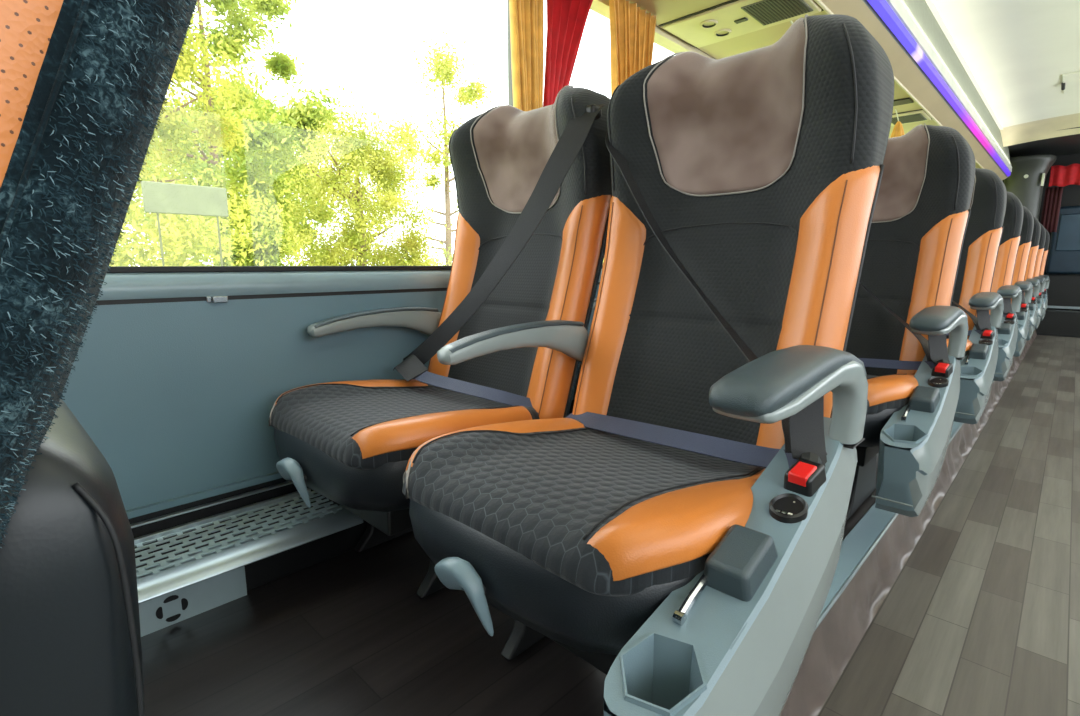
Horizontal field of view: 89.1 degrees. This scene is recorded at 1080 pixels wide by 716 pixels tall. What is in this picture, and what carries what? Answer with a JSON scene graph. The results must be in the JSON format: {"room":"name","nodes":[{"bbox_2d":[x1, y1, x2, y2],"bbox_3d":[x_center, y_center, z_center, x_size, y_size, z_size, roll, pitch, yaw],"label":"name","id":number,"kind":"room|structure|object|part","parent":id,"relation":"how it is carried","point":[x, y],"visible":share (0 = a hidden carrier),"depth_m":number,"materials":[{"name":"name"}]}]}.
{"room":"vehicle interior","nodes":[
{"label":"vehicle interior","id":0,"kind":"room"},
{"bbox_2d":[62,0,714,537],"bbox_3d":[1.483,-0.862,3.125,0.072,1.950,9.900,9,13,43],"label":"wall","id":1,"kind":"structure","parent":0,"point":[178,399],"depth_m":1.04,"materials":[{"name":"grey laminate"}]},
{"bbox_2d":[139,566,246,636],"bbox_3d":[-1.198,0.503,0.335,0.005,0.095,1.890,9,13,43],"label":"trim","id":2,"kind":"structure","parent":1,"relation":"attached to","point":[213,592],"depth_m":0.95,"materials":[{"name":"metal"}]},
{"bbox_2d":[156,595,187,621],"bbox_3d":[-0.619,0.422,0.925,0.001,0.047,0.047,9,13,43],"label":"floor vent","id":3,"kind":"object","parent":2,"relation":"attached to","point":[159,613],"visible":1,"depth_m":0.92,"materials":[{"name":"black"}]},
{"bbox_2d":[205,296,227,302],"bbox_3d":[-0.602,-0.109,1.024,0.014,0.012,0.035,9,13,43],"label":"clip","id":4,"kind":"object","parent":1,"relation":"attached to","point":[214,299],"visible":1,"depth_m":1.02,"materials":[{"name":"silver metal"}]},
{"bbox_2d":[135,491,333,567],"bbox_3d":[-1.082,0.466,0.505,0.160,0.111,2.300,9,13,43],"label":"trim","id":5,"kind":"structure","parent":1,"relation":"attached to","point":[311,491],"depth_m":1.04,"materials":[{"name":"black plastic"}]},
{"bbox_2d":[134,491,341,576],"bbox_3d":[-1.154,0.421,0.405,0.143,0.003,2.070,9,13,43],"label":"vent grille","id":6,"kind":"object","parent":1,"relation":"attached to","point":[205,550],"depth_m":1.00,"materials":[{"name":"metal"}]},
{"bbox_2d":[130,480,362,603],"bbox_3d":[-1.137,0.414,0.409,0.201,0.050,2.100,9,13,43],"label":"trim","id":7,"kind":"structure","parent":1,"relation":"attached to","point":[150,586],"depth_m":0.97,"materials":[{"name":"metal"}]},
{"bbox_2d":[244,502,366,590],"bbox_3d":[-0.364,0.352,1.255,0.080,0.085,0.610,9,13,43],"label":"trim","id":8,"kind":"structure","parent":1,"relation":"attached to","point":[261,572],"depth_m":1.09,"materials":[{"name":"black plastic"}]},
{"bbox_2d":[96,282,599,304],"bbox_3d":[1.495,-0.478,3.178,0.011,0.009,9.900,9,13,43],"label":"trim","id":9,"kind":"structure","parent":1,"relation":"attached to","point":[234,297],"depth_m":1.09,"materials":[{"name":"grey plastic"}]},
{"bbox_2d":[97,269,601,299],"bbox_3d":[1.484,-0.505,3.184,0.056,0.044,9.900,9,13,43],"label":"sill","id":10,"kind":"structure","parent":1,"relation":"attached to","point":[119,286],"depth_m":1.07,"materials":[{"name":"plastic"}]},
{"bbox_2d":[507,0,512,105],"bbox_3d":[-0.048,-0.699,1.557,0.055,0.864,0.070,9,13,43],"label":"pillar","id":11,"kind":"structure","parent":10,"relation":"on","point":[510,90],"depth_m":1.52,"materials":[{"name":"grey plastic"}]},
{"bbox_2d":[107,265,602,272],"bbox_3d":[1.478,-0.533,3.185,0.040,0.011,9.900,9,13,43],"label":"trim","id":12,"kind":"structure","parent":1,"relation":"attached to","point":[113,269],"depth_m":1.08,"materials":[{"name":"black rubber"}]},
{"bbox_2d":[509,0,543,110],"bbox_3d":[-0.039,-0.690,1.473,0.044,0.765,0.132,9,13,43],"label":"curtain","id":13,"kind":"object","parent":1,"relation":"hanging from","point":[526,16],"visible":0.39,"depth_m":1.44,"materials":[{"name":"gold fabric"}]},
{"bbox_2d":[543,0,592,106],"bbox_3d":[0.095,-0.876,1.583,0.038,0.436,0.251,9,13,43],"label":"curtain","id":14,"kind":"object","parent":1,"relation":"hanging from","point":[566,19],"visible":0.8,"depth_m":1.53,"materials":[{"name":"red fabric"}]},
{"bbox_2d":[609,0,655,95],"bbox_3d":[0.298,-0.748,1.817,0.047,0.765,0.272,9,13,43],"label":"curtain","id":15,"kind":"object","parent":1,"relation":"hanging from","point":[632,29],"visible":0.31,"depth_m":1.74,"materials":[{"name":"gold fabric"}]},
{"bbox_2d":[658,0,823,47],"bbox_3d":[0.672,-1.138,1.848,0.460,0.016,0.274,9,13,43],"label":"panel","id":16,"kind":"object","parent":1,"relation":"attached to","point":[732,18],"visible":1,"depth_m":1.83,"materials":[{"name":"beige plastic"}]},
{"bbox_2d":[700,20,717,28],"bbox_3d":[0.576,-1.138,1.872,0.060,0.007,0.060,9,13,43],"label":"reading lamp","id":17,"kind":"object","parent":16,"relation":"on","point":[704,24],"depth_m":1.87,"materials":[{"name":"beige plastic"}]},
{"bbox_2d":[714,29,730,36],"bbox_3d":[0.646,-1.150,1.943,0.060,0.007,0.060,9,13,43],"label":"reading lamp","id":18,"kind":"object","parent":16,"relation":"on","point":[717,32],"depth_m":1.94,"materials":[{"name":"beige plastic"}]},
{"bbox_2d":[741,0,812,25],"bbox_3d":[0.762,-1.120,1.763,0.160,0.006,0.180,9,13,43],"label":"speaker grille","id":19,"kind":"object","parent":16,"relation":"attached to","point":[761,12],"depth_m":1.76,"materials":[{"name":"grey plastic"}]},
{"bbox_2d":[626,0,981,168],"bbox_3d":[1.370,-1.281,2.565,0.460,0.025,9.050,9,13,43],"label":"trim","id":20,"kind":"structure","parent":1,"relation":"attached to","point":[665,11],"depth_m":1.99,"materials":[{"name":"beige plastic"}]},
{"bbox_2d":[890,109,904,137],"bbox_3d":[1.943,-1.269,2.981,0.074,0.141,0.070,1,10,8],"label":"curtain","id":21,"kind":"object","parent":1,"relation":"hanging from","point":[898,130],"visible":0.91,"depth_m":2.97,"materials":[{"name":"gold fabric"}]},
{"bbox_2d":[893,98,912,105],"bbox_3d":[1.718,-1.325,2.915,0.430,0.006,0.100,9,13,43],"label":"trim","id":22,"kind":"structure","parent":1,"relation":"attached to","point":[903,101],"depth_m":2.78,"materials":[{"name":"plastic"}]},
{"bbox_2d":[891,109,931,125],"bbox_3d":[1.982,-1.366,3.185,0.460,0.016,0.274,9,13,43],"label":"panel","id":23,"kind":"object","parent":1,"relation":"attached to","point":[919,115],"visible":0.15,"depth_m":3.06,"materials":[{"name":"beige plastic"}]},
{"bbox_2d":[891,113,926,124],"bbox_3d":[2.071,-1.347,3.100,0.160,0.006,0.180,9,13,43],"label":"speaker grille","id":24,"kind":"object","parent":23,"relation":"attached to","point":[915,117],"depth_m":3.07,"materials":[{"name":"grey plastic"}]},
{"bbox_2d":[141,452,878,715],"bbox_3d":[1.812,0.128,2.971,0.908,0.050,9.900,9,13,43],"label":"floor","id":25,"kind":"structure","parent":0,"point":[350,633],"depth_m":0.85,"materials":[{"name":"plastic"}]},
{"bbox_2d":[0,0,199,715],"bbox_3d":[-0.445,0.087,0.174,0.438,0.956,0.694,9,13,43],"label":"seat","id":26,"kind":"object","parent":25,"relation":"on","point":[84,84],"visible":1,"depth_m":0.18,"materials":[{"name":"grey fabric"}]},
{"bbox_2d":[269,85,611,597],"bbox_3d":[-0.184,-0.071,1.104,0.470,0.956,0.674,9,13,43],"label":"seat","id":27,"kind":"object","parent":25,"relation":"on","point":[534,187],"visible":0.86,"depth_m":1.07,"materials":[{"name":"grey fabric"}]},
{"bbox_3d":[-0.415,0.208,0.925,0.075,0.079,0.030,9,13,43],"label":"release lever","id":28,"kind":"part","parent":27,"relation":"part of","materials":[{"name":"grey plastic"}]},
{"bbox_3d":[-0.358,-0.067,1.240,0.033,0.086,0.332,9,13,43],"label":"armrest","id":29,"kind":"part","parent":27,"relation":"part of","materials":[{"name":"grey plastic"}]},
{"bbox_3d":[-0.224,0.196,1.113,0.320,0.100,0.380,9,13,43],"label":"seat frame","id":30,"kind":"part","parent":27,"relation":"part of","materials":[{"name":"black metal"}]},
{"bbox_3d":[-0.296,0.310,1.231,0.024,0.164,0.257,9,13,43],"label":"leg","id":31,"kind":"part","parent":27,"relation":"part of","materials":[{"name":"black metal"}]},
{"bbox_2d":[269,384,539,469],"bbox_3d":[-0.238,0.110,1.068,0.423,0.097,0.433,9,13,43],"label":"seat cushion","id":32,"kind":"object","parent":27,"relation":"on","point":[317,426],"depth_m":0.96,"materials":[{"name":"fabric"}]},
{"bbox_3d":[-0.131,0.336,1.074,0.024,0.164,0.257,9,13,43],"label":"leg","id":33,"kind":"part","parent":27,"relation":"part of","materials":[{"name":"black metal"}]},
{"bbox_3d":[-0.047,-0.192,1.218,0.435,0.750,0.293,9,13,43],"label":"backrest","id":34,"kind":"part","parent":27,"relation":"part of","materials":[{"name":"grey fabric"}]},
{"bbox_2d":[576,297,596,385],"bbox_3d":[0.421,-0.176,1.721,0.470,0.956,0.674,9,13,43],"label":"seat","id":35,"kind":"object","parent":25,"relation":"on","point":[595,299],"visible":0.02,"depth_m":1.65,"materials":[{"name":"grey plastic"}]},
{"bbox_2d":[402,14,893,715],"bbox_3d":[0.155,-0.013,0.763,0.528,0.956,0.701,9,13,43],"label":"seat","id":36,"kind":"object","parent":25,"relation":"on","point":[679,532],"visible":1,"depth_m":0.73,"materials":[{"name":"grey fabric"}]},
{"bbox_3d":[-0.085,0.261,0.610,0.075,0.079,0.030,9,13,43],"label":"release lever","id":37,"kind":"part","parent":36,"relation":"part of","materials":[{"name":"grey plastic"}]},
{"bbox_3d":[-0.031,-0.014,0.929,0.033,0.086,0.332,9,13,43],"label":"armrest","id":38,"kind":"part","parent":36,"relation":"part of","materials":[{"name":"grey plastic"}]},
{"bbox_3d":[0.035,0.363,0.916,0.024,0.164,0.257,9,13,43],"label":"leg","id":39,"kind":"part","parent":36,"relation":"part of","materials":[{"name":"black metal"}]},
{"bbox_3d":[0.107,0.250,0.798,0.320,0.100,0.380,9,13,43],"label":"seat frame","id":40,"kind":"part","parent":36,"relation":"part of","materials":[{"name":"black metal"}]},
{"bbox_2d":[402,419,764,595],"bbox_3d":[0.092,0.164,0.753,0.423,0.097,0.433,9,13,43],"label":"seat cushion","id":41,"kind":"object","parent":36,"relation":"on","point":[537,507],"depth_m":0.63,"materials":[{"name":"fabric"}]},
{"bbox_3d":[0.284,-0.139,0.903,0.435,0.750,0.293,9,13,43],"label":"backrest","id":42,"kind":"part","parent":36,"relation":"part of","materials":[{"name":"grey fabric"}]},
{"bbox_2d":[769,493,807,523],"bbox_3d":[0.260,0.158,0.576,0.037,0.021,0.038,9,13,43],"label":"power socket","id":43,"kind":"object","parent":36,"relation":"attached to","point":[784,508],"depth_m":0.57,"materials":[{"name":"black plastic"}]},
{"bbox_3d":[0.309,0.121,0.629,0.024,0.028,0.023,6,11,29],"label":"latch plate","id":44,"kind":"part","parent":36,"relation":"part of","materials":[{"name":"black plastic"}]},
{"bbox_2d":[846,123,975,519],"bbox_3d":[0.759,-0.118,1.380,0.528,0.956,0.701,9,13,43],"label":"seat","id":45,"kind":"object","parent":25,"relation":"on","point":[903,314],"visible":0.41,"depth_m":1.36,"materials":[{"name":"black fabric"}]},
{"bbox_3d":[0.805,0.285,1.375,0.024,0.164,0.257,9,13,43],"label":"leg","id":46,"kind":"part","parent":45,"relation":"part of","materials":[{"name":"black metal"}]},
{"bbox_3d":[0.712,0.145,1.415,0.320,0.100,0.380,9,13,43],"label":"seat frame","id":47,"kind":"part","parent":45,"relation":"part of","materials":[{"name":"black metal"}]},
{"bbox_2d":[866,375,909,414],"bbox_3d":[0.697,0.059,1.370,0.423,0.097,0.433,9,13,43],"label":"seat cushion","id":48,"kind":"object","parent":45,"relation":"on","point":[887,394],"depth_m":1.12,"materials":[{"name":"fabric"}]},
{"bbox_3d":[0.889,-0.243,1.520,0.435,0.750,0.293,9,13,43],"label":"backrest","id":49,"kind":"part","parent":45,"relation":"part of","materials":[{"name":"grey fabric"}]},
{"bbox_2d":[928,376,948,387],"bbox_3d":[0.865,0.053,1.192,0.037,0.021,0.038,9,13,43],"label":"power socket","id":50,"kind":"object","parent":45,"relation":"attached to","point":[933,381],"depth_m":1.19,"materials":[{"name":"black plastic"}]},
{"bbox_2d":[946,168,1006,423],"bbox_3d":[1.364,-0.223,1.997,0.528,0.956,0.701,9,13,43],"label":"seat","id":51,"kind":"object","parent":25,"relation":"on","point":[973,295],"visible":0.31,"depth_m":1.95,"materials":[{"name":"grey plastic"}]},
{"bbox_3d":[1.493,-0.348,2.137,0.435,0.750,0.293,9,13,43],"label":"backrest","id":52,"kind":"part","parent":51,"relation":"part of","materials":[{"name":"grey fabric"}]},
{"bbox_2d":[978,338,992,344],"bbox_3d":[1.469,-0.052,1.810,0.037,0.021,0.038,9,13,43],"label":"power socket","id":53,"kind":"object","parent":51,"relation":"attached to","point":[988,341],"depth_m":1.81,"materials":[{"name":"black plastic"}]},
{"bbox_2d":[989,192,1023,380],"bbox_3d":[1.968,-0.328,2.614,0.528,0.956,0.701,9,13,43],"label":"seat","id":54,"kind":"object","parent":25,"relation":"on","point":[1013,219],"visible":0.13,"depth_m":2.55,"materials":[{"name":"orange leather"}]},
{"bbox_2d":[1004,320,1014,324],"bbox_3d":[2.073,-0.157,2.426,0.037,0.021,0.038,9,13,43],"label":"power socket","id":55,"kind":"object","parent":54,"relation":"attached to","point":[1012,322],"depth_m":2.42,"materials":[{"name":"black plastic"}]},
{"bbox_3d":[2.097,-0.454,2.754,0.435,0.750,0.293,9,13,43],"label":"backrest","id":56,"kind":"part","parent":54,"relation":"part of","materials":[{"name":"grey fabric"}]},
{"bbox_2d":[1011,206,1033,356],"bbox_3d":[2.573,-0.433,3.231,0.528,0.956,0.701,9,13,43],"label":"seat","id":57,"kind":"object","parent":25,"relation":"on","point":[1023,317],"visible":0.08,"depth_m":3.17,"materials":[{"name":"orange leather"}]},
{"bbox_3d":[2.702,-0.558,3.371,0.435,0.750,0.293,9,13,43],"label":"backrest","id":58,"kind":"part","parent":57,"relation":"part of","materials":[{"name":"grey fabric"}]},
{"bbox_2d":[1002,154,1055,219],"bbox_3d":[4.951,-1.193,5.931,0.722,1.798,0.522,9,13,43],"label":"pillar","id":59,"kind":"structure","parent":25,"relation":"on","point":[1026,180],"depth_m":5.56,"materials":[{"name":"grey plastic"}]},
{"bbox_2d":[1041,173,1044,185],"bbox_3d":[5.042,-1.789,5.502,0.020,0.120,0.040,9,13,43],"label":"lamp","id":60,"kind":"object","parent":59,"relation":"attached to","point":[1042,174],"depth_m":5.49,"materials":[{"name":"white plastic"}]},
{"bbox_2d":[1048,163,1079,186],"bbox_3d":[5.432,-1.816,5.395,0.622,0.216,0.028,9,13,43],"label":"curtain","id":61,"kind":"object","parent":59,"relation":"hanging from","point":[1061,176],"visible":1,"depth_m":5.53,"materials":[{"name":"red fabric"}]},
{"bbox_2d":[1041,187,1062,231],"bbox_3d":[5.269,-1.526,5.660,0.134,0.450,0.024,9,13,43],"label":"curtain","id":62,"kind":"object","parent":61,"relation":"hanging from","point":[1050,212],"visible":0.91,"depth_m":5.65,"materials":[{"name":"red fabric"}]},
{"bbox_2d":[1024,216,1040,340],"bbox_3d":[3.177,-0.538,3.848,0.528,0.956,0.701,9,13,43],"label":"seat","id":63,"kind":"object","parent":25,"relation":"on","point":[1033,306],"visible":0.09,"depth_m":3.78,"materials":[{"name":"grey plastic"}]},
{"bbox_3d":[3.306,-0.664,3.988,0.435,0.750,0.293,9,13,43],"label":"backrest","id":64,"kind":"part","parent":63,"relation":"part of","materials":[{"name":"grey fabric"}]},
{"bbox_2d":[1033,223,1045,328],"bbox_3d":[3.781,-0.643,4.465,0.528,0.956,0.701,9,13,43],"label":"seat","id":65,"kind":"object","parent":25,"relation":"on","point":[1040,302],"visible":0.1,"depth_m":4.40,"materials":[{"name":"grey plastic"}]},
{"bbox_3d":[3.910,-0.769,4.605,0.435,0.750,0.293,9,13,43],"label":"backrest","id":66,"kind":"part","parent":65,"relation":"part of","materials":[{"name":"grey fabric"}]},
{"bbox_2d":[1039,229,1049,320],"bbox_3d":[4.386,-0.748,5.082,0.528,0.956,0.701,9,13,43],"label":"seat","id":67,"kind":"object","parent":25,"relation":"on","point":[1043,263],"visible":0.03,"depth_m":5.02,"materials":[{"name":"grey plastic"}]},
{"bbox_3d":[4.515,-0.874,5.222,0.435,0.750,0.293,9,13,43],"label":"backrest","id":68,"kind":"part","parent":67,"relation":"part of","materials":[{"name":"grey fabric"}]},
{"bbox_2d":[814,381,993,631],"bbox_3d":[2.131,0.152,2.662,0.055,0.006,9.900,9,13,43],"label":"trim","id":69,"kind":"structure","parent":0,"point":[859,540],"depth_m":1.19,"materials":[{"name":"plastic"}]},
{"bbox_2d":[780,329,1036,715],"bbox_3d":[2.157,0.218,2.648,0.038,0.121,9.900,9,13,43],"label":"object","id":70,"kind":"structure","parent":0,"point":[835,640],"depth_m":1.14,"materials":[{"name":"brown plastic"}]},
{"bbox_2d":[817,335,1079,715],"bbox_3d":[2.647,0.377,2.195,1.410,0.040,9.900,9,13,43],"label":"floor","id":71,"kind":"structure","parent":0,"point":[981,617],"depth_m":1.24,"materials":[{"name":"plastic"}]},
{"bbox_2d":[1036,206,1079,337],"bbox_3d":[5.656,-0.880,5.521,0.870,1.318,0.600,9,13,43],"label":"bench","id":72,"kind":"object","parent":71,"relation":"on","point":[1063,261],"visible":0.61,"depth_m":5.71,"materials":[{"name":"black plastic"}]},
{"bbox_3d":[5.770,-1.208,5.607,0.820,0.700,0.160,9,13,43],"label":"backrest","id":73,"kind":"part","parent":72,"relation":"part of","materials":[{"name":"fabric"}]},
{"bbox_3d":[5.707,-1.278,5.544,0.700,0.380,0.020,9,13,43],"label":"panel","id":74,"kind":"part","parent":72,"relation":"part of","materials":[{"name":"plastic"}]},
{"bbox_2d":[925,0,1079,155],"bbox_3d":[2.324,-1.600,2.176,2.410,0.045,9.900,9,13,43],"label":"ceiling","id":75,"kind":"structure","parent":0,"point":[1016,54],"depth_m":3.16,"materials":[{"name":"white plastic"}]},
{"bbox_2d":[1061,71,1079,93],"bbox_3d":[3.749,-1.853,3.663,0.395,0.040,0.550,9,13,43],"label":"ceiling hatch","id":76,"kind":"object","parent":75,"relation":"attached to","point":[1070,83],"visible":1,"depth_m":3.73,"materials":[{"name":"white plastic"}]},
{"bbox_2d":[1000,113,1079,146],"bbox_3d":[4.769,-1.877,4.401,1.716,0.245,0.220,9,13,43],"label":"ceiling","id":77,"kind":"structure","parent":0,"point":[1044,128],"depth_m":4.81,"materials":[{"name":"beige plastic"}]},
{"bbox_2d":[1007,127,1079,156],"bbox_3d":[5.404,-2.063,4.967,1.810,0.100,1.550,9,13,43],"label":"ceiling","id":78,"kind":"structure","parent":0,"point":[1069,144],"depth_m":5.47,"materials":[{"name":"black plastic"}]},
{"bbox_2d":[1038,154,1079,310],"bbox_3d":[5.772,-1.266,5.856,2.410,2.070,0.030,9,13,43],"label":"wall","id":79,"kind":"structure","parent":0,"point":[1070,195],"depth_m":5.87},
{"bbox_3d":[-1.125,-0.067,-1.186,2.410,2.070,0.030,9,13,43],"label":"wall","id":80,"kind":"structure","parent":0,"visible":0},
{"bbox_2d":[814,0,983,168],"bbox_3d":[1.538,-1.240,2.407,0.012,0.012,9.050,9,13,43],"label":"trim","id":81,"kind":"structure","parent":80,"relation":"attached to","point":[820,3],"depth_m":2.62,"materials":[{"name":"beige plastic"}]},
{"bbox_2d":[821,0,1005,179],"bbox_3d":[1.561,-1.266,2.380,0.064,0.056,9.050,9,13,43],"label":"trim","id":82,"kind":"structure","parent":80,"relation":"attached to","point":[905,70],"depth_m":2.51,"materials":[{"name":"beige plastic"}]},
{"bbox_2d":[863,0,1010,176],"bbox_3d":[1.568,-1.326,2.363,0.090,0.178,9.050,9,13,43],"label":"trim","id":83,"kind":"structure","parent":80,"relation":"attached to","point":[866,2],"depth_m":2.60,"materials":[{"name":"white plastic"}]},
{"bbox_2d":[867,0,1010,176],"bbox_3d":[1.599,-1.306,2.336,0.020,0.042,9.050,9,13,43],"label":"led strip","id":84,"kind":"object","parent":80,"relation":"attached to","point":[881,7],"visible":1,"depth_m":2.51,"materials":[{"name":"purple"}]},
{"bbox_2d":[886,0,1011,171],"bbox_3d":[1.605,-1.360,2.321,0.012,0.068,9.050,9,13,43],"label":"trim","id":85,"kind":"structure","parent":80,"relation":"attached to","point":[896,6],"depth_m":2.62,"materials":[{"name":"white plastic"}]},
{"bbox_2d":[903,0,1009,160],"bbox_3d":[1.564,-1.494,2.338,0.100,0.240,9.050,9,13,43],"label":"trim","id":86,"kind":"structure","parent":80,"relation":"in","point":[920,10],"depth_m":3.00,"materials":[{"name":"grey plastic"}]},
{"label":"outside","id":87,"kind":"structure","parent":0,"visible":0},
{"bbox_3d":[-15.209,-2.973,28.494,58.400,0.100,100.000,9,13,43],"label":"ground","id":88,"kind":"structure","parent":87,"visible":0},
{"bbox_2d":[141,181,228,265],"bbox_3d":[-3.376,-0.393,5.440,0.040,2.550,0.700,9,13,43],"label":"signboard","id":89,"kind":"object","parent":88,"relation":"on","point":[158,197],"visible":0.87,"depth_m":5.21},
{"bbox_3d":[-3.550,-0.225,5.286,0.016,2.270,0.016,9,13,43],"label":"post","id":90,"kind":"part","parent":89,"relation":"part of","materials":[{"name":"grey metal"}]},
{"bbox_3d":[-3.376,-1.512,5.250,0.040,0.280,0.700,9,13,43],"label":"panel","id":91,"kind":"part","parent":89,"relation":"part of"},
{"bbox_3d":[-3.203,-0.286,5.641,0.016,2.270,0.016,9,13,43],"label":"post","id":92,"kind":"part","parent":89,"relation":"part of","materials":[{"name":"grey metal"}]},
{"bbox_2d":[109,3,316,265],"bbox_3d":[-5.826,-3.106,6.737,5.526,7.470,5.310,5,11,25],"label":"tree","id":93,"kind":"object","parent":88,"relation":"on","point":[179,257],"visible":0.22,"depth_m":7.36,"materials":[{"name":"green plant"}]},
{"bbox_2d":[114,0,357,265],"bbox_3d":[-9.093,-6.553,15.337,7.985,11.378,7.424,1,10,9],"label":"tree","id":94,"kind":"object","parent":88,"relation":"on","point":[257,163],"visible":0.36,"depth_m":14.41,"materials":[{"name":"green plant"}]},
{"bbox_2d":[137,85,343,265],"bbox_3d":[-13.817,-7.419,25.098,9.061,9.811,8.812,8,13,40],"label":"tree","id":95,"kind":"object","parent":88,"relation":"on","point":[215,87],"visible":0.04,"depth_m":23.97,"materials":[{"name":"green plant"}]},
{"bbox_2d":[261,78,451,265],"bbox_3d":[-4.580,-3.592,13.799,4.624,6.062,4.850,3,10,16],"label":"tree","id":96,"kind":"object","parent":88,"relation":"on","point":[355,153],"visible":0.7,"depth_m":12.99,"materials":[{"name":"green plant"}]},
{"bbox_2d":[361,29,499,265],"bbox_3d":[-3.610,-6.716,20.221,6.809,10.062,5.358,1,10,6],"label":"tree","id":97,"kind":"object","parent":88,"relation":"on","point":[444,68],"visible":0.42,"depth_m":19.35,"materials":[{"name":"green plant"}]},
{"bbox_2d":[404,190,457,265],"bbox_3d":[-0.510,-2.074,11.413,3.890,3.875,4.416,-8,13,-41],"label":"tree","id":98,"kind":"object","parent":88,"relation":"on","point":[444,249],"visible":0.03,"depth_m":11.40,"materials":[{"name":"green plant"}]}
]}

